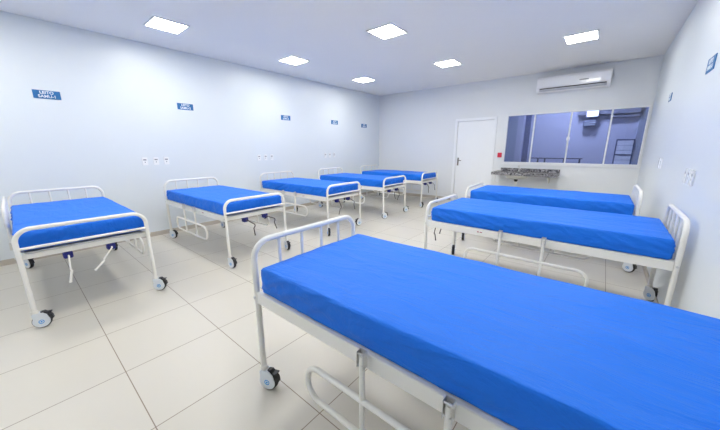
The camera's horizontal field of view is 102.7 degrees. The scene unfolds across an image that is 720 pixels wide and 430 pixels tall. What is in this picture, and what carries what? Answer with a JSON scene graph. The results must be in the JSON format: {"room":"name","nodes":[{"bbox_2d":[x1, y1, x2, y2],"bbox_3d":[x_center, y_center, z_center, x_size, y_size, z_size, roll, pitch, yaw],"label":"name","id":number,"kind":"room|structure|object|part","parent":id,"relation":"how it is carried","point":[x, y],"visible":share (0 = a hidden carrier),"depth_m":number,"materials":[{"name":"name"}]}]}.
{"room":"hospital room","nodes":[
{"label":"hospital room","id":0,"kind":"room"},
{"bbox_2d":[0,11,379,260],"bbox_3d":[-2.364,-1.406,5.768,0.150,2.950,9.400,10,17,39],"label":"wall","id":1,"kind":"structure","parent":0,"point":[117,106],"depth_m":4.51,"materials":[{"name":"paint"}]},
{"bbox_2d":[32,89,60,99],"bbox_3d":[-3.964,-1.522,3.646,0.007,0.100,0.245,10,17,39],"label":"wall sign","id":2,"kind":"object","parent":1,"relation":"attached to","point":[43,94],"visible":1,"depth_m":3.64,"materials":[{"name":"blue plastic"}]},
{"bbox_2d":[142,157,147,164],"bbox_3d":[-3.375,-0.842,4.520,0.013,0.120,0.076,10,17,39],"label":"wall socket","id":3,"kind":"object","parent":1,"relation":"attached to","point":[144,159],"visible":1,"depth_m":4.52,"materials":[{"name":"white plastic"}]},
{"bbox_2d":[153,157,158,164],"bbox_3d":[-3.280,-0.869,4.632,0.013,0.120,0.076,10,17,39],"label":"wall socket","id":4,"kind":"object","parent":1,"relation":"attached to","point":[155,159],"visible":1,"depth_m":4.63,"materials":[{"name":"white plastic"}]},
{"bbox_2d":[163,157,169,163],"bbox_3d":[-3.187,-0.894,4.741,0.013,0.120,0.076,10,17,39],"label":"wall socket","id":5,"kind":"object","parent":1,"relation":"attached to","point":[166,159],"visible":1,"depth_m":4.74,"materials":[{"name":"white plastic"}]},
{"bbox_2d":[177,103,193,110],"bbox_3d":[-2.937,-1.820,4.843,0.007,0.100,0.245,10,17,39],"label":"wall sign","id":6,"kind":"object","parent":1,"relation":"attached to","point":[181,106],"visible":1,"depth_m":4.84,"materials":[{"name":"blue plastic"}]},
{"bbox_2d":[0,190,375,265],"bbox_3d":[-2.295,0.008,6.043,0.012,0.070,9.100,10,17,39],"label":"baseboard","id":7,"kind":"structure","parent":1,"relation":"attached to","point":[8,261],"depth_m":4.89,"materials":[{"name":"beige tile"}]},
{"bbox_2d":[281,115,289,119],"bbox_3d":[-1.641,-2.149,6.364,0.007,0.100,0.245,10,17,39],"label":"wall sign","id":8,"kind":"object","parent":1,"relation":"attached to","point":[283,117],"visible":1,"depth_m":6.35,"materials":[{"name":"blue plastic"}]},
{"bbox_2d":[0,192,651,429],"bbox_3d":[0.039,0.520,4.168,6.385,0.100,9.400,10,17,39],"label":"floor","id":9,"kind":"structure","parent":0,"point":[118,351],"depth_m":2.20,"materials":[{"name":"ceramic"}]},
{"bbox_2d":[1,186,167,327],"bbox_3d":[-3.030,0.251,3.099,2.026,0.936,0.986,10,17,39],"label":"hospital bed","id":10,"kind":"object","parent":9,"relation":"on","point":[43,318],"visible":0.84,"depth_m":2.48,"materials":[{"name":"white metal"}]},
{"bbox_3d":[-3.333,0.058,2.722,0.994,0.387,0.025,10,14,39],"label":"guard rail","id":11,"kind":"part","parent":10,"relation":"part of","materials":[{"name":"white metal"}]},
{"bbox_3d":[-2.587,0.603,2.250,0.042,0.380,0.041,10,17,39],"label":"leg","id":12,"kind":"part","parent":10,"relation":"part of","materials":[{"name":"white metal"}]},
{"bbox_3d":[-2.534,0.804,2.335,0.068,0.077,0.040,-9,16,-34],"label":"brake lever","id":13,"kind":"part","parent":10,"relation":"part of","materials":[{"name":"black plastic"}]},
{"bbox_3d":[-3.772,-0.126,3.645,0.033,0.430,0.853,10,17,39],"label":"headboard","id":14,"kind":"part","parent":10,"relation":"part of","materials":[{"name":"white metal"}]},
{"bbox_3d":[-2.407,0.511,2.400,0.021,0.097,0.044,5,14,21],"label":"crank handle","id":15,"kind":"part","parent":10,"relation":"part of","materials":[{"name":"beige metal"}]},
{"bbox_2d":[10,197,143,250],"bbox_3d":[-3.049,0.012,3.058,1.831,0.156,0.860,10,17,39],"label":"mattress","id":16,"kind":"object","parent":10,"relation":"on","point":[24,215],"visible":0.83,"depth_m":2.68,"materials":[{"name":"blue vinyl"},{"name":"foam"}]},
{"bbox_3d":[-2.326,0.191,2.477,0.033,0.328,0.853,10,17,39],"label":"footboard","id":17,"kind":"part","parent":10,"relation":"part of","materials":[{"name":"white metal"}]},
{"bbox_3d":[-3.049,0.121,3.082,1.851,0.067,0.844,10,17,39],"label":"bed frame","id":18,"kind":"part","parent":10,"relation":"part of","materials":[{"name":"white metal"}]},
{"bbox_3d":[-2.286,0.441,2.531,0.029,0.098,0.036,10,-21,39],"label":"crank handle","id":19,"kind":"part","parent":10,"relation":"part of","materials":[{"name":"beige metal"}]},
{"bbox_3d":[-2.761,0.190,3.454,0.994,0.387,0.025,10,17,39],"label":"guard rail","id":20,"kind":"part","parent":10,"relation":"part of","materials":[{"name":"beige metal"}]},
{"bbox_3d":[-2.061,0.459,2.862,0.042,0.380,0.041,10,17,39],"label":"leg","id":21,"kind":"part","parent":10,"relation":"part of","materials":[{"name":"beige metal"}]},
{"bbox_3d":[-1.997,0.665,2.922,0.068,0.077,0.040,-3,13,-10],"label":"brake lever","id":22,"kind":"part","parent":10,"relation":"part of","materials":[{"name":"black plastic"}]},
{"bbox_2d":[163,177,290,267],"bbox_3d":[-2.008,-0.018,4.248,2.015,0.930,0.929,10,17,38],"label":"hospital bed","id":23,"kind":"object","parent":9,"relation":"on","point":[226,217],"visible":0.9,"depth_m":3.79,"materials":[{"name":"white metal"}]},
{"bbox_3d":[-3.024,0.066,4.572,0.042,0.380,0.041,10,17,38],"label":"leg","id":24,"kind":"part","parent":23,"relation":"part of","materials":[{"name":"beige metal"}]},
{"bbox_3d":[-2.767,-0.397,4.792,0.033,0.430,0.853,10,17,38],"label":"headboard","id":25,"kind":"part","parent":23,"relation":"part of","materials":[{"name":"white metal"}]},
{"bbox_3d":[-2.320,0.076,3.934,0.994,0.387,0.025,10,17,38],"label":"guard rail","id":26,"kind":"part","parent":23,"relation":"part of","materials":[{"name":"white metal"}]},
{"bbox_2d":[166,185,281,214],"bbox_3d":[-2.036,-0.262,4.217,1.847,0.156,0.866,10,17,38],"label":"mattress","id":27,"kind":"object","parent":23,"relation":"on","point":[213,199],"visible":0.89,"depth_m":3.87,"materials":[{"name":"blue vinyl"},{"name":"foam"}]},
{"bbox_3d":[-2.035,-0.152,4.238,1.851,0.067,0.844,10,17,38],"label":"bed frame","id":28,"kind":"part","parent":23,"relation":"part of","materials":[{"name":"white metal"}]},
{"bbox_3d":[-1.561,0.328,3.413,0.042,0.380,0.041,10,17,38],"label":"leg","id":29,"kind":"part","parent":23,"relation":"part of","materials":[{"name":"white metal"}]},
{"bbox_3d":[-1.304,-0.085,3.644,0.033,0.328,0.853,10,17,38],"label":"footboard","id":30,"kind":"part","parent":23,"relation":"part of","materials":[{"name":"white metal"}]},
{"bbox_3d":[-1.752,-0.085,4.615,0.994,0.387,0.025,10,17,38],"label":"guard rail","id":31,"kind":"part","parent":23,"relation":"part of","materials":[{"name":"white metal"}]},
{"bbox_3d":[-1.044,0.182,4.033,0.042,0.380,0.041,10,17,38],"label":"leg","id":32,"kind":"part","parent":23,"relation":"part of","materials":[{"name":"white metal"}]},
{"bbox_2d":[259,171,361,235],"bbox_3d":[-0.968,-0.317,5.513,2.021,0.930,0.954,10,17,38],"label":"hospital bed","id":33,"kind":"object","parent":9,"relation":"on","point":[336,197],"visible":0.71,"depth_m":5.09,"materials":[{"name":"white metal"}]},
{"bbox_3d":[-1.722,-0.696,6.056,0.033,0.430,0.853,10,17,38],"label":"headboard","id":34,"kind":"part","parent":33,"relation":"part of","materials":[{"name":"white metal"}]},
{"bbox_3d":[-1.277,-0.223,5.197,0.994,0.387,0.025,10,17,38],"label":"guard rail","id":35,"kind":"part","parent":33,"relation":"part of","materials":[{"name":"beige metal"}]},
{"bbox_2d":[262,178,357,196],"bbox_3d":[-0.990,-0.560,5.476,1.837,0.155,0.868,10,17,38],"label":"mattress","id":36,"kind":"object","parent":33,"relation":"on","point":[316,187],"visible":0.91,"depth_m":5.15,"materials":[{"name":"blue vinyl"},{"name":"foam"}]},
{"bbox_3d":[-0.991,-0.451,5.501,1.851,0.067,0.844,10,17,38],"label":"bed frame","id":37,"kind":"part","parent":33,"relation":"part of","materials":[{"name":"white metal"}]},
{"bbox_3d":[-0.708,-0.384,5.877,0.994,0.387,0.025,10,17,38],"label":"guard rail","id":38,"kind":"part","parent":33,"relation":"part of","materials":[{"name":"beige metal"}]},
{"bbox_3d":[-0.518,0.030,4.675,0.042,0.380,0.041,10,17,38],"label":"leg","id":39,"kind":"part","parent":33,"relation":"part of","materials":[{"name":"white metal"}]},
{"bbox_3d":[-0.261,-0.383,4.905,0.033,0.328,0.853,10,17,38],"label":"footboard","id":40,"kind":"part","parent":33,"relation":"part of","materials":[{"name":"white metal"}]},
{"bbox_3d":[0.000,-0.116,5.293,0.042,0.380,0.041,10,17,38],"label":"leg","id":41,"kind":"part","parent":33,"relation":"part of","materials":[{"name":"white metal"}]},
{"bbox_2d":[318,167,408,218],"bbox_3d":[0.020,-0.577,6.613,2.025,0.930,1.004,10,17,39],"label":"hospital bed","id":42,"kind":"object","parent":9,"relation":"on","point":[388,188],"visible":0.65,"depth_m":6.12,"materials":[{"name":"white metal"}]},
{"bbox_3d":[-0.719,-0.956,7.155,0.033,0.430,0.853,10,17,39],"label":"headboard","id":43,"kind":"part","parent":42,"relation":"part of","materials":[{"name":"white metal"}]},
{"bbox_3d":[-0.284,-0.482,6.292,0.994,0.387,0.025,10,17,39],"label":"guard rail","id":44,"kind":"part","parent":42,"relation":"part of","materials":[{"name":"white metal"}]},
{"bbox_2d":[320,173,403,186],"bbox_3d":[0.006,-0.819,6.569,1.833,0.156,0.861,10,17,39],"label":"mattress","id":45,"kind":"object","parent":42,"relation":"on","point":[363,179],"visible":0.8,"depth_m":6.19,"materials":[{"name":"blue fabric"}]},
{"bbox_3d":[0.293,-0.641,6.966,0.994,0.387,0.025,10,17,39],"label":"guard rail","id":46,"kind":"part","parent":42,"relation":"part of","materials":[{"name":"white metal"}]},
{"bbox_3d":[0.005,-0.710,6.593,1.851,0.067,0.844,10,17,39],"label":"bed frame","id":47,"kind":"part","parent":42,"relation":"part of","materials":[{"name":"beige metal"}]},
{"bbox_3d":[0.730,-0.640,5.990,0.033,0.328,0.853,10,17,39],"label":"footboard","id":48,"kind":"part","parent":42,"relation":"part of","materials":[{"name":"white metal"}]},
{"bbox_3d":[0.994,-0.373,6.376,0.042,0.380,0.041,10,17,39],"label":"leg","id":49,"kind":"part","parent":42,"relation":"part of","materials":[{"name":"white metal"}]},
{"bbox_2d":[251,215,518,429],"bbox_3d":[0.446,0.646,1.339,2.014,0.930,0.929,10,17,38],"label":"hospital bed","id":50,"kind":"object","parent":9,"relation":"on","point":[451,407],"visible":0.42,"depth_m":1.16,"materials":[{"name":"white metal"}]},
{"bbox_3d":[-0.569,0.729,1.668,0.042,0.380,0.041,10,17,38],"label":"leg","id":51,"kind":"part","parent":50,"relation":"part of","materials":[{"name":"white metal"}]},
{"bbox_3d":[-0.507,0.942,1.698,0.068,0.077,0.040,4,14,17],"label":"brake lever","id":52,"kind":"part","parent":50,"relation":"part of","materials":[{"name":"black plastic"}]},
{"bbox_3d":[-0.311,0.266,1.886,0.033,0.430,0.853,10,17,38],"label":"headboard","id":53,"kind":"part","parent":50,"relation":"part of","materials":[{"name":"white metal"}]},
{"bbox_3d":[0.132,0.740,1.027,0.994,0.387,0.025,10,17,38],"label":"guard rail","id":54,"kind":"part","parent":50,"relation":"part of","materials":[{"name":"white metal"}]},
{"bbox_3d":[0.418,0.512,1.330,1.851,0.067,0.844,10,17,38],"label":"bed frame","id":55,"kind":"part","parent":50,"relation":"part of","materials":[{"name":"white metal"}]},
{"bbox_2d":[261,234,719,429],"bbox_3d":[0.418,0.403,1.304,1.834,0.155,0.852,10,17,38],"label":"mattress","id":56,"kind":"object","parent":50,"relation":"on","point":[528,351],"visible":1,"depth_m":0.99,"materials":[{"name":"blue fabric"}]},
{"bbox_2d":[360,164,438,207],"bbox_3d":[1.029,-0.840,7.723,2.018,0.930,0.945,10,17,39],"label":"hospital bed","id":57,"kind":"object","parent":9,"relation":"on","point":[423,181],"visible":0.44,"depth_m":7.26,"materials":[{"name":"white metal"}]},
{"bbox_3d":[0.281,-1.222,8.275,0.033,0.430,0.853,10,17,39],"label":"headboard","id":58,"kind":"part","parent":57,"relation":"part of","materials":[{"name":"white metal"}]},
{"bbox_3d":[0.714,-0.747,7.412,0.994,0.387,0.025,10,17,39],"label":"guard rail","id":59,"kind":"part","parent":57,"relation":"part of","materials":[{"name":"white metal"}]},
{"bbox_2d":[362,170,435,180],"bbox_3d":[1.004,-1.083,7.687,1.836,0.155,0.851,10,17,39],"label":"mattress","id":60,"kind":"object","parent":57,"relation":"on","point":[410,175],"visible":0.7,"depth_m":7.34,"materials":[{"name":"blue fabric"}]},
{"bbox_3d":[1.292,-0.906,8.084,0.994,0.387,0.025,10,17,39],"label":"guard rail","id":61,"kind":"part","parent":57,"relation":"part of","materials":[{"name":"white metal"}]},
{"bbox_3d":[1.004,-0.975,7.712,1.851,0.067,0.844,10,17,39],"label":"bed frame","id":62,"kind":"part","parent":57,"relation":"part of","materials":[{"name":"white metal"}]},
{"bbox_3d":[1.727,-0.905,7.108,0.033,0.328,0.853,10,17,39],"label":"footboard","id":63,"kind":"part","parent":57,"relation":"part of","materials":[{"name":"white metal"}]},
{"bbox_2d":[461,182,642,271],"bbox_3d":[2.608,-0.005,4.095,2.030,0.930,0.998,10,17,38],"label":"hospital bed","id":64,"kind":"object","parent":9,"relation":"on","point":[637,193],"visible":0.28,"depth_m":3.31,"materials":[{"name":"white metal"}]},
{"bbox_3d":[1.865,-0.336,4.657,0.033,0.328,0.853,10,17,38],"label":"footboard","id":65,"kind":"part","parent":64,"relation":"part of","materials":[{"name":"white metal"}]},
{"bbox_2d":[470,185,634,214],"bbox_3d":[2.601,-0.247,4.057,1.825,0.156,0.854,10,17,38],"label":"mattress","id":66,"kind":"object","parent":64,"relation":"on","point":[589,201],"visible":0.9,"depth_m":3.75,"materials":[{"name":"blue fabric"}]},
{"bbox_3d":[3.320,-0.121,3.478,0.033,0.430,0.853,10,17,38],"label":"headboard","id":67,"kind":"part","parent":64,"relation":"part of","materials":[{"name":"white metal"}]},
{"bbox_2d":[424,194,689,305],"bbox_3d":[1.727,0.283,2.877,2.021,0.930,0.988,11,17,39],"label":"hospital bed","id":68,"kind":"object","parent":9,"relation":"on","point":[650,292],"visible":0.49,"depth_m":2.41,"materials":[{"name":"white metal"}]},
{"bbox_3d":[0.730,0.362,3.221,0.042,0.380,0.041,11,17,39],"label":"leg","id":69,"kind":"part","parent":68,"relation":"part of","materials":[{"name":"white metal"}]},
{"bbox_3d":[0.993,-0.051,3.447,0.033,0.328,0.853,11,17,39],"label":"footboard","id":70,"kind":"part","parent":68,"relation":"part of","materials":[{"name":"white metal"}]},
{"bbox_3d":[1.260,0.218,3.830,0.042,0.380,0.041,11,17,39],"label":"leg","id":71,"kind":"part","parent":68,"relation":"part of","materials":[{"name":"white metal"}]},
{"bbox_3d":[1.425,0.376,2.566,0.994,0.387,0.025,11,17,39],"label":"guard rail","id":72,"kind":"part","parent":68,"relation":"part of","materials":[{"name":"white metal"}]},
{"bbox_3d":[2.007,0.217,3.235,0.994,0.387,0.025,11,17,39],"label":"guard rail","id":73,"kind":"part","parent":68,"relation":"part of","materials":[{"name":"white metal"}]},
{"bbox_3d":[1.713,0.148,2.868,1.851,0.067,0.844,11,17,39],"label":"bed frame","id":74,"kind":"part","parent":68,"relation":"part of","materials":[{"name":"white metal"}]},
{"bbox_2d":[431,198,675,259],"bbox_3d":[1.721,0.040,2.838,1.837,0.156,0.867,11,17,39],"label":"mattress","id":75,"kind":"object","parent":68,"relation":"on","point":[638,235],"visible":0.99,"depth_m":2.48,"materials":[{"name":"blue fabric"}]},
{"bbox_3d":[2.699,0.487,2.643,0.042,0.380,0.041,11,17,39],"label":"leg","id":76,"kind":"part","parent":68,"relation":"part of","materials":[{"name":"white metal"}]},
{"bbox_3d":[2.705,0.710,2.629,0.040,0.077,0.068,-1,13,-5],"label":"brake lever","id":77,"kind":"part","parent":68,"relation":"part of","materials":[{"name":"black plastic"}]},
{"bbox_3d":[2.169,0.631,2.034,0.042,0.380,0.041,11,17,39],"label":"leg","id":78,"kind":"part","parent":68,"relation":"part of","materials":[{"name":"white metal"}]},
{"bbox_3d":[2.432,0.169,2.248,0.033,0.430,0.853,11,17,39],"label":"headboard","id":79,"kind":"part","parent":68,"relation":"part of","materials":[{"name":"white metal"}]},
{"bbox_2d":[0,0,697,95],"bbox_3d":[0.024,-2.451,3.477,6.385,0.100,9.400,10,17,39],"label":"ceiling","id":80,"kind":"structure","parent":0,"point":[491,39],"depth_m":3.94,"materials":[{"name":"paint"}]},
{"bbox_2d":[143,15,189,34],"bbox_3d":[-2.482,-2.433,3.700,0.410,0.012,0.410,10,17,39],"label":"recessed light","id":81,"kind":"object","parent":80,"relation":"in","point":[156,22],"visible":1,"depth_m":3.69,"materials":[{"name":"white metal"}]},
{"bbox_2d":[278,55,309,64],"bbox_3d":[-1.196,-2.789,5.203,0.410,0.012,0.410,10,17,39],"label":"recessed light","id":82,"kind":"object","parent":80,"relation":"in","point":[293,60],"visible":1,"depth_m":5.18,"materials":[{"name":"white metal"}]},
{"bbox_2d":[280,57,306,64],"bbox_3d":[-1.196,-2.790,5.203,0.362,0.008,0.362,10,17,39],"label":"diffuser","id":83,"kind":"object","parent":82,"relation":"attached to","point":[290,60],"depth_m":5.18,"materials":[{"name":"white plastic"}]},
{"bbox_2d":[351,77,374,82],"bbox_3d":[0.084,-3.143,6.699,0.410,0.012,0.410,10,17,39],"label":"recessed light","id":84,"kind":"object","parent":80,"relation":"in","point":[362,79],"visible":1,"depth_m":6.65,"materials":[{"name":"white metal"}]},
{"bbox_2d":[355,78,372,82],"bbox_3d":[0.084,-3.144,6.699,0.362,0.008,0.362,10,17,39],"label":"diffuser","id":85,"kind":"object","parent":84,"relation":"attached to","point":[362,80],"depth_m":6.74,"materials":[{"name":"white plastic"}]},
{"bbox_2d":[366,22,407,39],"bbox_3d":[0.372,-2.501,3.930,0.410,0.012,0.410,10,17,39],"label":"recessed light","id":86,"kind":"object","parent":80,"relation":"in","point":[389,30],"visible":1,"depth_m":3.91,"materials":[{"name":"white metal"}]},
{"bbox_2d":[369,25,404,38],"bbox_3d":[0.372,-2.502,3.930,0.362,0.008,0.362,10,17,39],"label":"diffuser","id":87,"kind":"object","parent":86,"relation":"attached to","point":[384,31],"depth_m":3.91,"materials":[{"name":"white plastic"}]},
{"bbox_2d":[433,59,461,67],"bbox_3d":[1.652,-2.854,5.426,0.410,0.012,0.410,10,17,39],"label":"recessed light","id":88,"kind":"object","parent":80,"relation":"in","point":[451,62],"visible":1,"depth_m":5.41,"materials":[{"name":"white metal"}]},
{"bbox_2d":[435,60,459,66],"bbox_3d":[1.651,-2.855,5.426,0.362,0.008,0.362,10,17,39],"label":"diffuser","id":89,"kind":"object","parent":88,"relation":"attached to","point":[446,63],"depth_m":5.41,"materials":[{"name":"white plastic"}]},
{"bbox_2d":[563,29,599,44],"bbox_3d":[3.204,-2.569,4.166,0.410,0.012,0.410,10,17,39],"label":"recessed light","id":90,"kind":"object","parent":80,"relation":"in","point":[594,34],"visible":1,"depth_m":4.16,"materials":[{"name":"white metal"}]},
{"bbox_2d":[504,116,518,161],"bbox_3d":[3.459,-2.347,8.921,2.520,3.300,0.100,10,17,39],"label":"wall","id":91,"kind":"structure","parent":0,"point":[513,120],"depth_m":8.18,"materials":[{"name":"grey paint"}]},
{"bbox_2d":[514,115,525,161],"bbox_3d":[4.593,-2.190,8.222,0.140,3.300,0.450,10,17,39],"label":"wall","id":92,"kind":"structure","parent":0,"point":[522,119],"depth_m":8.07,"materials":[{"name":"purple paint"}]},
{"bbox_2d":[521,115,531,161],"bbox_3d":[4.734,-2.183,8.189,0.120,3.300,0.120,10,17,39],"label":"trim","id":93,"kind":"structure","parent":92,"relation":"attached to","point":[528,117],"depth_m":8.15,"materials":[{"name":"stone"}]},
{"bbox_2d":[379,55,663,197],"bbox_3d":[2.990,-1.784,7.282,6.085,2.950,0.150,10,17,39],"label":"wall","id":94,"kind":"structure","parent":0,"point":[417,128],"depth_m":6.83,"materials":[{"name":"paint"}]},
{"bbox_2d":[380,191,449,199],"bbox_3d":[2.946,-0.367,7.547,6.061,0.070,0.012,10,17,39],"label":"baseboard","id":95,"kind":"structure","parent":94,"relation":"attached to","point":[411,194],"depth_m":8.53,"materials":[{"name":"beige tile"}]},
{"bbox_2d":[450,116,497,199],"bbox_3d":[2.913,-1.385,7.413,1.015,2.115,0.194,10,17,39],"label":"door","id":96,"kind":"structure","parent":94,"relation":"in","point":[474,140],"depth_m":7.34,"materials":[{"name":"white paint"}]},
{"bbox_2d":[491,165,559,186],"bbox_3d":[3.674,-0.817,6.464,1.260,0.559,0.540,10,17,39],"label":"countertop","id":97,"kind":"structure","parent":94,"relation":"attached to","point":[510,173],"depth_m":6.40,"materials":[{"name":"stone"}]},
{"bbox_2d":[505,175,527,178],"bbox_3d":[3.555,-0.886,6.550,0.486,0.133,0.389,10,17,39],"label":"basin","id":98,"kind":"object","parent":97,"relation":"in","point":[507,176],"depth_m":6.41,"materials":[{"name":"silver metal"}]},
{"bbox_2d":[501,168,559,172],"bbox_3d":[3.866,-1.029,6.596,1.190,0.069,0.022,10,17,39],"label":"backsplash","id":99,"kind":"structure","parent":94,"relation":"attached to","point":[502,169],"depth_m":6.55,"materials":[{"name":"stone"}]},
{"bbox_2d":[501,163,639,167],"bbox_3d":[4.348,-1.070,6.191,2.425,0.030,0.038,10,17,39],"label":"trim","id":100,"kind":"structure","parent":94,"relation":"attached to","point":[501,163],"depth_m":6.01,"materials":[{"name":"white metal"}]},
{"bbox_2d":[536,68,612,93],"bbox_3d":[4.243,-2.659,5.754,1.200,0.295,0.222,10,17,39],"label":"air conditioner","id":101,"kind":"object","parent":94,"relation":"attached to","point":[597,78],"visible":1,"depth_m":5.66,"materials":[{"name":"white plastic"}]},
{"bbox_2d":[502,105,651,166],"bbox_3d":[4.354,-1.622,6.070,2.390,1.100,0.115,10,17,39],"label":"window","id":102,"kind":"structure","parent":94,"relation":"in","point":[641,106],"depth_m":5.95,"materials":[{"name":"white metal"}]},
{"bbox_2d":[526,112,640,163],"bbox_3d":[5.158,-1.865,6.812,8.100,3.300,1.950,10,17,39],"label":"wall","id":103,"kind":"structure","parent":0,"point":[588,144],"depth_m":7.50,"materials":[{"name":"purple paint"}]},
{"bbox_2d":[583,119,596,126],"bbox_3d":[5.769,-2.303,7.225,0.260,0.160,0.195,10,17,39],"label":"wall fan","id":104,"kind":"object","parent":103,"relation":"attached to","point":[587,123],"visible":1,"depth_m":7.17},
{"bbox_2d":[586,110,599,116],"bbox_3d":[5.740,-2.508,7.095,0.240,0.180,0.075,10,17,39],"label":"floodlight","id":105,"kind":"object","parent":103,"relation":"attached to","point":[589,113],"visible":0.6,"depth_m":7.07,"materials":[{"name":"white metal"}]},
{"bbox_2d":[578,108,641,117],"bbox_3d":[6.032,-2.477,6.996,1.160,0.240,0.140,10,17,39],"label":"trim","id":106,"kind":"structure","parent":103,"relation":"attached to","point":[630,110],"depth_m":6.83,"materials":[{"name":"grey concrete"}]},
{"bbox_2d":[612,139,635,163],"bbox_3d":[6.353,-1.287,6.996,0.340,1.080,0.030,10,17,39],"label":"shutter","id":107,"kind":"object","parent":103,"relation":"attached to","point":[618,158],"visible":0.52,"depth_m":6.94,"materials":[{"name":"metal"}]},
{"bbox_2d":[631,107,648,164],"bbox_3d":[6.613,-1.846,6.702,0.280,3.300,0.060,10,17,39],"label":"trim","id":108,"kind":"structure","parent":103,"relation":"attached to","point":[644,112],"depth_m":6.73,"materials":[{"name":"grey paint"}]},
{"bbox_2d":[636,0,719,318],"bbox_3d":[2.428,-0.525,1.877,0.150,2.950,9.400,10,17,39],"label":"wall","id":109,"kind":"structure","parent":0,"point":[684,131],"depth_m":2.48,"materials":[{"name":"paint"}]},
{"bbox_2d":[642,266,658,303],"bbox_3d":[2.372,0.866,2.254,0.012,0.070,9.100,10,17,39],"label":"baseboard","id":110,"kind":"structure","parent":109,"relation":"attached to","point":[645,270],"depth_m":3.10,"materials":[{"name":"beige tile"}]},
{"bbox_2d":[682,168,688,182],"bbox_3d":[2.693,-0.325,2.380,0.013,0.120,0.076,10,17,39],"label":"wall socket","id":111,"kind":"object","parent":109,"relation":"attached to","point":[686,169],"visible":0.94,"depth_m":2.37,"materials":[{"name":"white plastic"}]},
{"bbox_2d":[685,169,691,184],"bbox_3d":[2.616,-0.304,2.290,0.013,0.120,0.076,10,17,39],"label":"wall socket","id":112,"kind":"object","parent":109,"relation":"attached to","point":[689,170],"visible":0.94,"depth_m":2.28,"materials":[{"name":"white plastic"}]},
{"bbox_2d":[688,170,695,185],"bbox_3d":[2.539,-0.282,2.200,0.013,0.120,0.076,10,17,39],"label":"wall socket","id":113,"kind":"object","parent":109,"relation":"attached to","point":[691,181],"visible":1,"depth_m":2.18,"materials":[{"name":"white plastic"}]},
{"bbox_2d":[705,53,717,73],"bbox_3d":[2.761,-1.187,2.264,0.007,0.110,0.235,10,17,39],"label":"wall sign","id":114,"kind":"object","parent":109,"relation":"attached to","point":[711,62],"visible":1,"depth_m":2.25,"materials":[{"name":"blue plastic"}]},
{"bbox_3d":[5.166,-0.209,7.197,8.100,0.100,1.950,10,17,39],"label":"floor","id":115,"kind":"structure","parent":0,"visible":0},
{"bbox_2d":[533,158,581,162],"bbox_3d":[5.114,-0.955,7.701,1.180,1.125,0.030,10,17,39],"label":"metal railing","id":116,"kind":"object","parent":115,"relation":"on","point":[533,158],"visible":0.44,"depth_m":7.51,"materials":[{"name":"black metal"}]},
{"bbox_3d":[5.111,-1.490,7.576,1.180,0.025,0.030,10,17,39],"label":"rail","id":117,"kind":"part","parent":116,"relation":"part of","materials":[{"name":"black metal"}]}
]}

